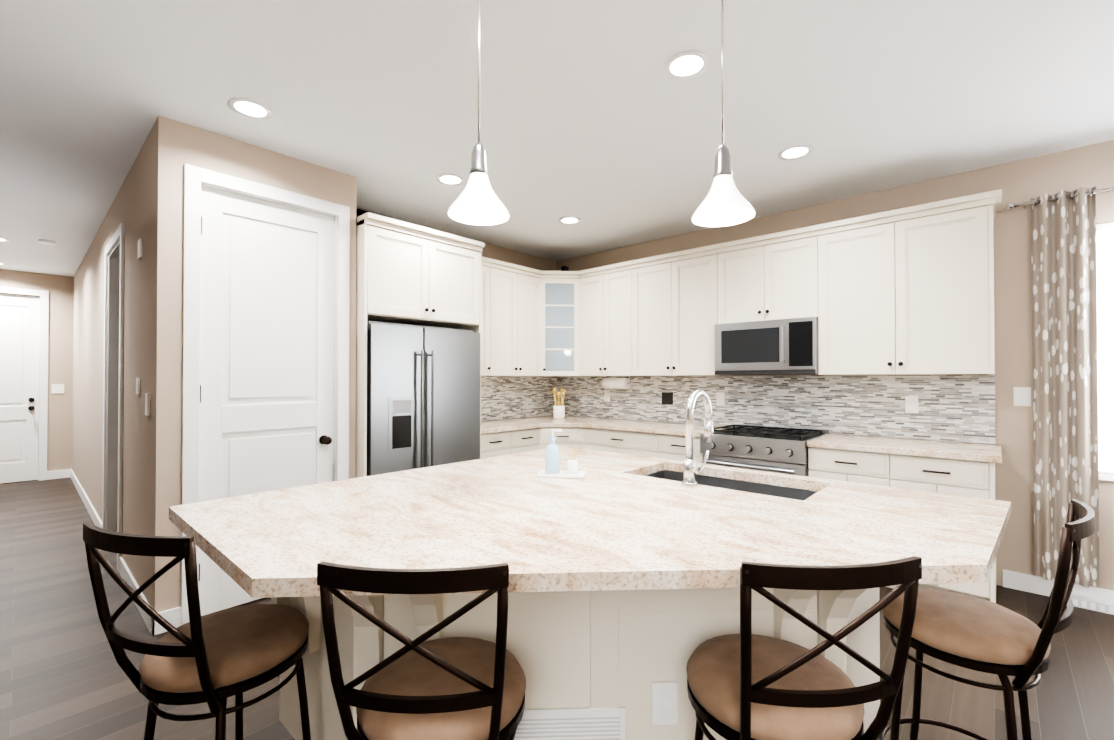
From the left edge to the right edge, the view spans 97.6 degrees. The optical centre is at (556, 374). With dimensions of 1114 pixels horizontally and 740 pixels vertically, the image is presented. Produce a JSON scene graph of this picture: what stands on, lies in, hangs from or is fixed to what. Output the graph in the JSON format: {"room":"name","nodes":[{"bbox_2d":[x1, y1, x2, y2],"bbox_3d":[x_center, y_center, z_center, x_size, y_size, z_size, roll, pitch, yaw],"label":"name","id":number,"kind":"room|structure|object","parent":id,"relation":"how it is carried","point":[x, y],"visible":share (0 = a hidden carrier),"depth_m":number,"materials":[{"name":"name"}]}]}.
{"room":"kitchen","nodes":[
{"label":"kitchen","id":0,"kind":"room"},
{"bbox_2d":[0,269,73,470],"bbox_3d":[-7.944,0.022,5.312,0.120,2.740,4.020,0,-1,42],"label":"wall","id":1,"kind":"structure","parent":0,"point":[59,288],"depth_m":6.57,"materials":[{"name":"beige paint"}]},
{"bbox_2d":[0,293,39,483],"bbox_3d":[-7.161,0.177,6.119,0.124,2.428,0.902,0,-1,42],"label":"entry door","id":2,"kind":"structure","parent":1,"relation":"in","point":[19,368],"depth_m":6.34,"materials":[{"name":"white wood"}]},
{"bbox_2d":[0,286,48,480],"bbox_3d":[-7.182,0.142,6.138,0.138,2.515,1.060,0,-1,42],"label":"door frame","id":3,"kind":"structure","parent":1,"relation":"attached to","point":[43,386],"depth_m":6.45,"materials":[{"name":"white wood"}]},
{"bbox_2d":[51,384,63,392],"bbox_3d":[-6.721,0.194,6.563,0.008,0.120,0.120,0,-1,42],"label":"switch plate","id":4,"kind":"object","parent":1,"relation":"attached to","point":[56,388],"depth_m":6.56,"materials":[{"name":"white plastic"}]},
{"bbox_2d":[72,123,154,605],"bbox_3d":[-4.368,0.016,4.700,6.000,2.740,0.120,0,-1,42],"label":"wall","id":5,"kind":"structure","parent":0,"point":[132,207],"depth_m":3.25,"materials":[{"name":"beige paint"}]},
{"bbox_2d":[69,469,101,527],"bbox_3d":[-5.200,1.337,5.351,3.875,0.110,0.017,0,-1,42],"label":"baseboard","id":6,"kind":"structure","parent":5,"relation":"attached to","point":[93,514],"depth_m":5.03,"materials":[{"name":"white wood"}]},
{"bbox_2d":[102,222,124,572],"bbox_3d":[-3.356,0.160,3.768,1.000,2.435,0.138,0,-1,42],"label":"trim","id":7,"kind":"structure","parent":5,"relation":"attached to","point":[113,389],"depth_m":4.01,"materials":[{"name":"white wood"}]},
{"bbox_2d":[136,378,139,393],"bbox_3d":[-2.524,0.070,2.936,0.070,0.100,0.011,0,-1,42],"label":"switch plate","id":8,"kind":"object","parent":5,"relation":"attached to","point":[137,379],"depth_m":2.91,"materials":[{"name":"white plastic"}]},
{"bbox_2d":[137,239,141,259],"bbox_3d":[-2.502,-0.751,2.924,0.085,0.110,0.011,0,-1,42],"label":"switch plate","id":9,"kind":"object","parent":5,"relation":"attached to","point":[139,257],"depth_m":2.90,"materials":[{"name":"white plastic"}]},
{"bbox_2d":[119,557,162,635],"bbox_3d":[-2.559,1.315,2.969,1.239,0.110,0.034,0,-1,42],"label":"baseboard","id":10,"kind":"structure","parent":5,"relation":"attached to","point":[154,628],"depth_m":2.78,"materials":[{"name":"white wood"}]},
{"bbox_2d":[145,393,149,415],"bbox_3d":[-2.280,0.168,2.714,0.080,0.120,0.011,0,-1,42],"label":"switch plate","id":11,"kind":"object","parent":5,"relation":"attached to","point":[147,396],"depth_m":2.69,"materials":[{"name":"white plastic"}]},
{"bbox_2d":[151,116,356,612],"bbox_3d":[-1.974,0.002,3.172,0.600,2.740,1.075,0,-1,42],"label":"wall","id":12,"kind":"structure","parent":0,"point":[178,145],"depth_m":2.64,"materials":[{"name":"beige paint"}]},
{"bbox_2d":[181,164,349,624],"bbox_3d":[-1.764,0.113,3.017,0.118,2.515,0.910,0,-1,42],"label":"door frame","id":13,"kind":"structure","parent":12,"relation":"attached to","point":[195,177],"depth_m":2.70,"materials":[{"name":"white wood"}]},
{"bbox_2d":[199,185,334,615],"bbox_3d":[-1.745,0.148,2.999,0.119,2.428,0.754,0,-1,42],"label":"pantry door","id":14,"kind":"structure","parent":12,"relation":"in","point":[267,354],"depth_m":2.97,"materials":[{"name":"white wood"}]},
{"bbox_2d":[356,208,556,420],"bbox_3d":[-1.284,0.014,4.467,0.120,2.740,3.680,0,-1,42],"label":"wall","id":15,"kind":"structure","parent":0,"point":[495,252],"depth_m":5.28,"materials":[{"name":"beige paint"}]},
{"bbox_2d":[481,257,496,375],"bbox_3d":[-0.860,-0.536,4.600,0.330,1.098,0.439,0,-1,42],"label":"upper cabinet","id":16,"kind":"object","parent":15,"relation":"attached to","point":[488,265],"depth_m":4.59,"materials":[{"name":"beige paint"}]},
{"bbox_2d":[497,261,512,375],"bbox_3d":[-0.636,-0.534,4.847,0.330,1.098,0.467,0,-1,42],"label":"upper cabinet","id":17,"kind":"object","parent":15,"relation":"attached to","point":[504,269],"depth_m":4.75,"materials":[{"name":"beige paint"}]},
{"bbox_2d":[481,376,556,420],"bbox_3d":[-0.576,0.247,5.145,0.009,0.455,1.680,0,-1,42],"label":"backsplash","id":18,"kind":"structure","parent":15,"relation":"attached to","point":[502,397],"depth_m":5.29,"materials":[{"name":"tile"}]},
{"bbox_2d":[513,264,540,375],"bbox_3d":[-0.398,-0.531,5.084,0.363,1.098,0.446,0,-1,42],"label":"upper cabinet","id":19,"kind":"object","parent":15,"relation":"attached to","point":[526,280],"depth_m":4.97,"materials":[{"name":"beige paint"}]},
{"bbox_2d":[0,478,1113,739],"bbox_3d":[-1.894,1.425,2.428,13.100,0.120,7.900,0,-1,42],"label":"floor","id":20,"kind":"structure","parent":0,"point":[62,674],"depth_m":2.24,"materials":[{"name":"brown wood"}]},
{"bbox_2d":[83,522,310,739],"bbox_3d":[-0.907,0.858,1.306,0.407,0.997,0.477,0,-1,18],"label":"bar stool","id":21,"kind":"object","parent":20,"relation":"on","point":[221,651],"visible":1,"depth_m":1.18,"materials":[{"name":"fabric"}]},
{"bbox_2d":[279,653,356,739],"bbox_3d":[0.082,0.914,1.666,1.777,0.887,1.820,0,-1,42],"label":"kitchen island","id":22,"kind":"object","parent":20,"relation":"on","point":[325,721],"depth_m":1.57,"materials":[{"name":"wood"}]},
{"bbox_2d":[169,446,1010,739],"bbox_3d":[0.136,0.447,1.601,2.010,0.040,1.910,0,-1,42],"label":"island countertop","id":23,"kind":"structure","parent":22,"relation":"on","point":[618,573],"depth_m":1.40,"materials":[{"name":"beige stone"}]},
{"bbox_2d":[537,429,585,478],"bbox_3d":[0.021,0.332,2.075,0.200,0.196,0.110,0,-1,7],"label":"soap caddy","id":24,"kind":"object","parent":23,"relation":"on","point":[552,461],"visible":1,"depth_m":2.05,"materials":[{"name":"white ceramic"}]},
{"bbox_2d":[682,389,712,485],"bbox_3d":[0.587,0.244,1.935,0.111,0.370,0.219,0,-1,42],"label":"faucet","id":25,"kind":"object","parent":23,"relation":"on","point":[690,469],"visible":1,"depth_m":1.88,"materials":[{"name":"silver metal"}]},
{"bbox_2d":[355,212,484,477],"bbox_3d":[-1.213,0.143,3.903,0.737,2.470,1.012,0,-1,42],"label":"surround","id":26,"kind":"object","parent":20,"relation":"on","point":[410,273],"visible":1,"depth_m":3.57,"materials":[{"name":"beige paint"}]},
{"bbox_2d":[317,561,525,739],"bbox_3d":[-0.266,0.856,1.109,0.407,0.997,0.477,0,-1,1],"label":"bar stool","id":27,"kind":"object","parent":20,"relation":"on","point":[454,688],"visible":1,"depth_m":0.94,"materials":[{"name":"fabric"}]},
{"bbox_2d":[367,321,479,475],"bbox_3d":[-1.188,0.506,3.876,0.771,1.745,0.948,0,-1,42],"label":"refrigerator","id":28,"kind":"object","parent":20,"relation":"on","point":[423,396],"visible":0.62,"depth_m":3.58,"materials":[{"name":"grey metal"}]},
{"bbox_2d":[481,435,504,458],"bbox_3d":[-0.756,0.947,4.493,0.611,0.874,0.440,0,-1,42],"label":"base cabinet","id":29,"kind":"object","parent":20,"relation":"on","point":[491,445],"depth_m":4.25,"materials":[{"name":"beige paint"}]},
{"bbox_2d":[505,439,536,454],"bbox_3d":[-0.509,0.949,4.739,0.646,0.874,0.496,0,-1,42],"label":"base cabinet","id":30,"kind":"object","parent":20,"relation":"on","point":[512,446],"depth_m":4.49,"materials":[{"name":"beige paint"}]},
{"bbox_2d":[537,443,584,449],"bbox_3d":[0.029,0.953,5.095,0.965,0.874,0.965,0,-1,42],"label":"base cabinet","id":31,"kind":"object","parent":20,"relation":"on","point":[540,446],"depth_m":4.70,"materials":[{"name":"beige paint"}]},
{"bbox_2d":[585,447,664,458],"bbox_3d":[0.760,0.948,4.648,0.926,0.874,0.645,0,-1,42],"label":"base cabinet","id":32,"kind":"object","parent":20,"relation":"on","point":[655,452],"depth_m":4.24,"materials":[{"name":"beige paint"}]},
{"bbox_2d":[665,439,702,462],"bbox_3d":[1.197,0.945,4.275,0.462,0.874,0.610,0,-1,42],"label":"base cabinet","id":33,"kind":"object","parent":20,"relation":"on","point":[673,451],"depth_m":4.02,"materials":[{"name":"beige paint"}]},
{"bbox_2d":[481,415,724,450],"bbox_3d":[0.221,0.489,4.445,2.129,0.038,1.676,0,-1,42],"label":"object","id":34,"kind":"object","parent":33,"relation":"on","point":[603,434],"depth_m":4.56,"materials":[{"name":"beige stone"}]},
{"bbox_2d":[552,388,565,418],"bbox_3d":[0.025,0.308,5.248,0.154,0.334,0.155,0,-1,42],"label":"utensil crock","id":35,"kind":"object","parent":34,"relation":"on","point":[558,411],"visible":1,"depth_m":5.21,"materials":[{"name":"white ceramic"}]},
{"bbox_2d":[700,424,828,476],"bbox_3d":[1.618,0.905,3.818,0.764,0.945,0.687,0,-1,42],"label":"range","id":36,"kind":"object","parent":20,"relation":"on","point":[778,449],"visible":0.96,"depth_m":3.60,"materials":[{"name":"silver metal"}]},
{"bbox_2d":[686,556,921,739],"bbox_3d":[0.510,0.856,1.126,0.407,0.997,0.477,0,-1,-5],"label":"bar stool","id":37,"kind":"object","parent":20,"relation":"on","point":[745,684],"visible":1,"depth_m":0.97,"materials":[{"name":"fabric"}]},
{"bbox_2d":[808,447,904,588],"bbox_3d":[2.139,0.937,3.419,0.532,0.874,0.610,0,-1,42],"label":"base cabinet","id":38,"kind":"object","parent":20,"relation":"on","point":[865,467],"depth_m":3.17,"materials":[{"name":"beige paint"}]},
{"bbox_2d":[905,455,995,602],"bbox_3d":[2.451,0.934,3.136,0.550,0.874,0.610,0,-1,42],"label":"base cabinet","id":39,"kind":"object","parent":20,"relation":"on","point":[958,468],"depth_m":2.84,"materials":[{"name":"beige paint"}]},
{"bbox_2d":[807,435,1000,462],"bbox_3d":[2.301,0.477,3.259,0.992,0.038,0.636,0,-1,42],"label":"countertop","id":40,"kind":"structure","parent":39,"relation":"on","point":[928,449],"depth_m":3.09,"materials":[{"name":"beige stone"}]},
{"bbox_2d":[879,499,1094,739],"bbox_3d":[1.223,0.859,1.425,0.407,0.997,0.477,0,-1,-42],"label":"bar stool","id":41,"kind":"object","parent":20,"relation":"on","point":[993,637],"visible":0.96,"depth_m":1.33,"materials":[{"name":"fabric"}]},
{"bbox_2d":[1070,593,1113,614],"bbox_3d":[3.567,1.339,2.457,1.450,0.049,0.086,0,-1,42],"label":"floor vent","id":42,"kind":"object","parent":20,"relation":"in","point":[1094,604],"visible":0.73,"depth_m":2.83,"materials":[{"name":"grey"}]},
{"bbox_2d":[0,0,1113,276],"bbox_3d":[-1.894,-1.435,2.455,13.100,0.120,7.900,0,-1,42],"label":"ceiling","id":43,"kind":"structure","parent":0,"point":[600,124],"depth_m":2.43,"materials":[{"name":"white paint"}]},
{"bbox_2d":[0,238,9,241],"bbox_3d":[-5.594,-1.349,4.853,0.195,0.006,0.195,0,-1,33],"label":"recessed light","id":44,"kind":"object","parent":43,"relation":"in","point":[1,239],"depth_m":4.91,"materials":[{"name":"white"}]},
{"bbox_2d":[38,239,55,244],"bbox_3d":[-5.158,-1.336,4.929,0.120,0.029,0.120,0,-1,42],"label":"smoke detector","id":45,"kind":"object","parent":43,"relation":"attached to","point":[46,242],"visible":1,"depth_m":4.90,"materials":[{"name":"white plastic"}]},
{"bbox_2d":[228,98,272,119],"bbox_3d":[-1.585,-1.371,2.522,0.195,0.006,0.195,0,-1,36],"label":"recessed light","id":46,"kind":"object","parent":43,"relation":"in","point":[248,108],"depth_m":2.51,"materials":[{"name":"white"}]},
{"bbox_2d":[436,174,464,185],"bbox_3d":[-0.747,-1.362,3.416,0.195,0.006,0.195,0,-1,36],"label":"recessed light","id":47,"kind":"object","parent":43,"relation":"in","point":[445,179],"depth_m":3.41,"materials":[{"name":"white"}]},
{"bbox_2d":[447,0,509,224],"bbox_3d":[-0.251,-0.946,1.569,0.198,0.874,0.198,0,-1,42],"label":"pendant light","id":48,"kind":"object","parent":43,"relation":"hanging from","point":[477,201],"visible":1,"depth_m":1.55,"materials":[{"name":"white glass"}]},
{"bbox_2d":[559,217,580,223],"bbox_3d":[0.112,-1.354,4.291,0.195,0.006,0.195,0,-1,3],"label":"recessed light","id":49,"kind":"object","parent":43,"relation":"in","point":[564,220],"depth_m":4.29,"materials":[{"name":"white"}]},
{"bbox_2d":[664,51,708,79],"bbox_3d":[0.576,-1.374,2.172,0.195,0.006,0.195,0,-1,3],"label":"recessed light","id":50,"kind":"object","parent":43,"relation":"in","point":[685,65],"depth_m":2.17,"materials":[{"name":"white"}]},
{"bbox_2d":[691,0,755,226],"bbox_3d":[0.539,-0.946,1.587,0.198,0.874,0.198,0,-1,42],"label":"pendant light","id":51,"kind":"object","parent":43,"relation":"hanging from","point":[725,202],"visible":1,"depth_m":1.57,"materials":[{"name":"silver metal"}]},
{"bbox_2d":[778,145,812,159],"bbox_3d":[1.468,-1.366,3.006,0.195,0.006,0.195,0,-1,3],"label":"recessed light","id":52,"kind":"object","parent":43,"relation":"in","point":[798,151],"depth_m":3.00,"materials":[{"name":"white"}]},
{"bbox_2d":[557,140,1113,590],"bbox_3d":[2.732,0.004,3.387,7.520,2.740,0.120,0,-1,42],"label":"wall","id":53,"kind":"structure","parent":0,"point":[1055,172],"depth_m":3.14,"materials":[{"name":"beige paint"}]},
{"bbox_2d":[541,270,580,375],"bbox_3d":[0.020,-0.529,5.320,0.665,1.098,0.664,0,-1,42],"label":"upper cabinet","id":54,"kind":"object","parent":53,"relation":"attached to","point":[560,290],"depth_m":5.13,"materials":[{"name":"beige paint"}]},
{"bbox_2d":[561,266,568,270],"bbox_3d":[0.085,-1.124,5.287,0.060,0.089,0.060,0,-1,42],"label":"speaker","id":55,"kind":"object","parent":54,"relation":"on","point":[564,268],"visible":0.6,"depth_m":5.26},
{"bbox_2d":[581,265,608,375],"bbox_3d":[0.454,-0.531,5.129,0.435,1.098,0.363,0,-1,42],"label":"upper cabinet","id":56,"kind":"object","parent":53,"relation":"attached to","point":[594,281],"depth_m":5.00,"materials":[{"name":"beige paint"}]},
{"bbox_2d":[602,376,630,388],"bbox_3d":[0.608,0.084,5.004,0.348,0.132,0.116,0,-1,42],"label":"paper towel","id":57,"kind":"object","parent":56,"relation":"attached to","point":[616,383],"visible":1,"depth_m":4.95,"materials":[{"name":"white paper"}]},
{"bbox_2d":[609,261,636,375],"bbox_3d":[0.706,-0.533,4.923,0.456,1.098,0.330,0,-1,42],"label":"upper cabinet","id":58,"kind":"object","parent":53,"relation":"attached to","point":[622,276],"depth_m":4.76,"materials":[{"name":"beige paint"}]},
{"bbox_2d":[637,253,676,375],"bbox_3d":[0.989,-0.535,4.666,0.546,1.098,0.330,0,-1,42],"label":"upper cabinet","id":59,"kind":"object","parent":53,"relation":"attached to","point":[656,276],"depth_m":4.51,"materials":[{"name":"beige paint"}]},
{"bbox_2d":[677,243,732,375],"bbox_3d":[1.305,-0.538,4.379,0.547,1.098,0.330,0,-1,42],"label":"upper cabinet","id":60,"kind":"object","parent":53,"relation":"attached to","point":[701,270],"depth_m":4.23,"materials":[{"name":"beige paint"}]},
{"bbox_2d":[725,233,772,323],"bbox_3d":[1.628,-0.755,4.088,0.446,0.670,0.330,0,-1,42],"label":"upper cabinet","id":61,"kind":"object","parent":53,"relation":"attached to","point":[748,261],"depth_m":3.94,"materials":[{"name":"beige paint"}]},
{"bbox_2d":[557,375,995,443],"bbox_3d":[1.426,0.241,4.479,3.869,0.455,0.009,0,-1,42],"label":"backsplash","id":62,"kind":"structure","parent":53,"relation":"attached to","point":[957,408],"depth_m":3.87,"materials":[{"name":"tile"}]},
{"bbox_2d":[604,390,609,400],"bbox_3d":[0.541,0.231,5.271,0.075,0.120,0.007,0,-1,42],"label":"electrical outlet plate","id":63,"kind":"object","parent":62,"relation":"attached to","point":[606,392],"depth_m":5.27,"materials":[{"name":"white plastic"}]},
{"bbox_2d":[662,392,672,404],"bbox_3d":[1.082,0.237,4.780,0.120,0.120,0.007,0,-1,42],"label":"electrical outlet plate","id":64,"kind":"object","parent":62,"relation":"attached to","point":[667,397],"depth_m":4.78,"materials":[{"name":"black plastic"}]},
{"bbox_2d":[716,392,724,405],"bbox_3d":[1.482,0.223,4.418,0.075,0.120,0.007,0,-1,42],"label":"electrical outlet plate","id":65,"kind":"object","parent":62,"relation":"attached to","point":[720,396],"depth_m":4.42,"materials":[{"name":"white plastic"}]},
{"bbox_2d":[905,396,917,412],"bbox_3d":[2.526,0.214,3.470,0.075,0.120,0.007,0,-1,42],"label":"electrical outlet plate","id":66,"kind":"object","parent":62,"relation":"attached to","point":[911,404],"depth_m":3.47,"materials":[{"name":"white plastic"}]},
{"bbox_2d":[773,225,820,319],"bbox_3d":[1.870,-0.757,3.869,0.446,0.670,0.330,0,-1,42],"label":"upper cabinet","id":67,"kind":"object","parent":53,"relation":"attached to","point":[796,252],"depth_m":3.70,"materials":[{"name":"beige paint"}]},
{"bbox_2d":[714,317,818,374],"bbox_3d":[1.710,-0.207,3.930,0.764,0.420,0.444,0,-1,42],"label":"microwave","id":68,"kind":"object","parent":67,"relation":"attached to","point":[779,347],"visible":0.96,"depth_m":3.77,"materials":[{"name":"grey metal"}]},
{"bbox_2d":[817,207,908,374],"bbox_3d":[2.210,-0.546,3.558,0.591,1.098,0.330,0,-1,42],"label":"upper cabinet","id":69,"kind":"object","parent":53,"relation":"attached to","point":[906,291],"depth_m":3.40,"materials":[{"name":"beige paint"}]},
{"bbox_2d":[909,190,996,374],"bbox_3d":[2.545,-0.549,3.254,0.554,1.098,0.330,0,-1,42],"label":"upper cabinet","id":70,"kind":"object","parent":53,"relation":"attached to","point":[952,324],"depth_m":3.08,"materials":[{"name":"beige paint"}]},
{"bbox_2d":[1013,387,1030,405],"bbox_3d":[2.956,0.140,3.096,0.080,0.120,0.008,0,-1,42],"label":"switch plate","id":71,"kind":"object","parent":53,"relation":"attached to","point":[1022,396],"depth_m":3.09,"materials":[{"name":"white plastic"}]},
{"bbox_2d":[1002,569,1113,601],"bbox_3d":[4.102,1.306,2.042,3.300,0.110,0.014,0,-1,42],"label":"baseboard","id":72,"kind":"structure","parent":53,"relation":"attached to","point":[1039,585],"depth_m":3.03,"materials":[{"name":"white wood"}]},
{"bbox_2d":[1006,186,1113,588],"bbox_3d":[3.781,0.066,2.273,2.470,2.335,0.115,0,-1,42],"label":"curtain","id":73,"kind":"object","parent":53,"relation":"hanging from","point":[1064,354],"visible":0.92,"depth_m":2.91,"materials":[{"name":"beige fabric"}]},
{"bbox_2d":[1096,222,1113,480],"bbox_3d":[3.816,-0.141,2.365,1.680,1.510,0.120,0,-1,42],"label":"window unit","id":74,"kind":"structure","parent":53,"relation":"in","point":[1105,289],"depth_m":2.87,"materials":[{"name":"white"}]}
]}

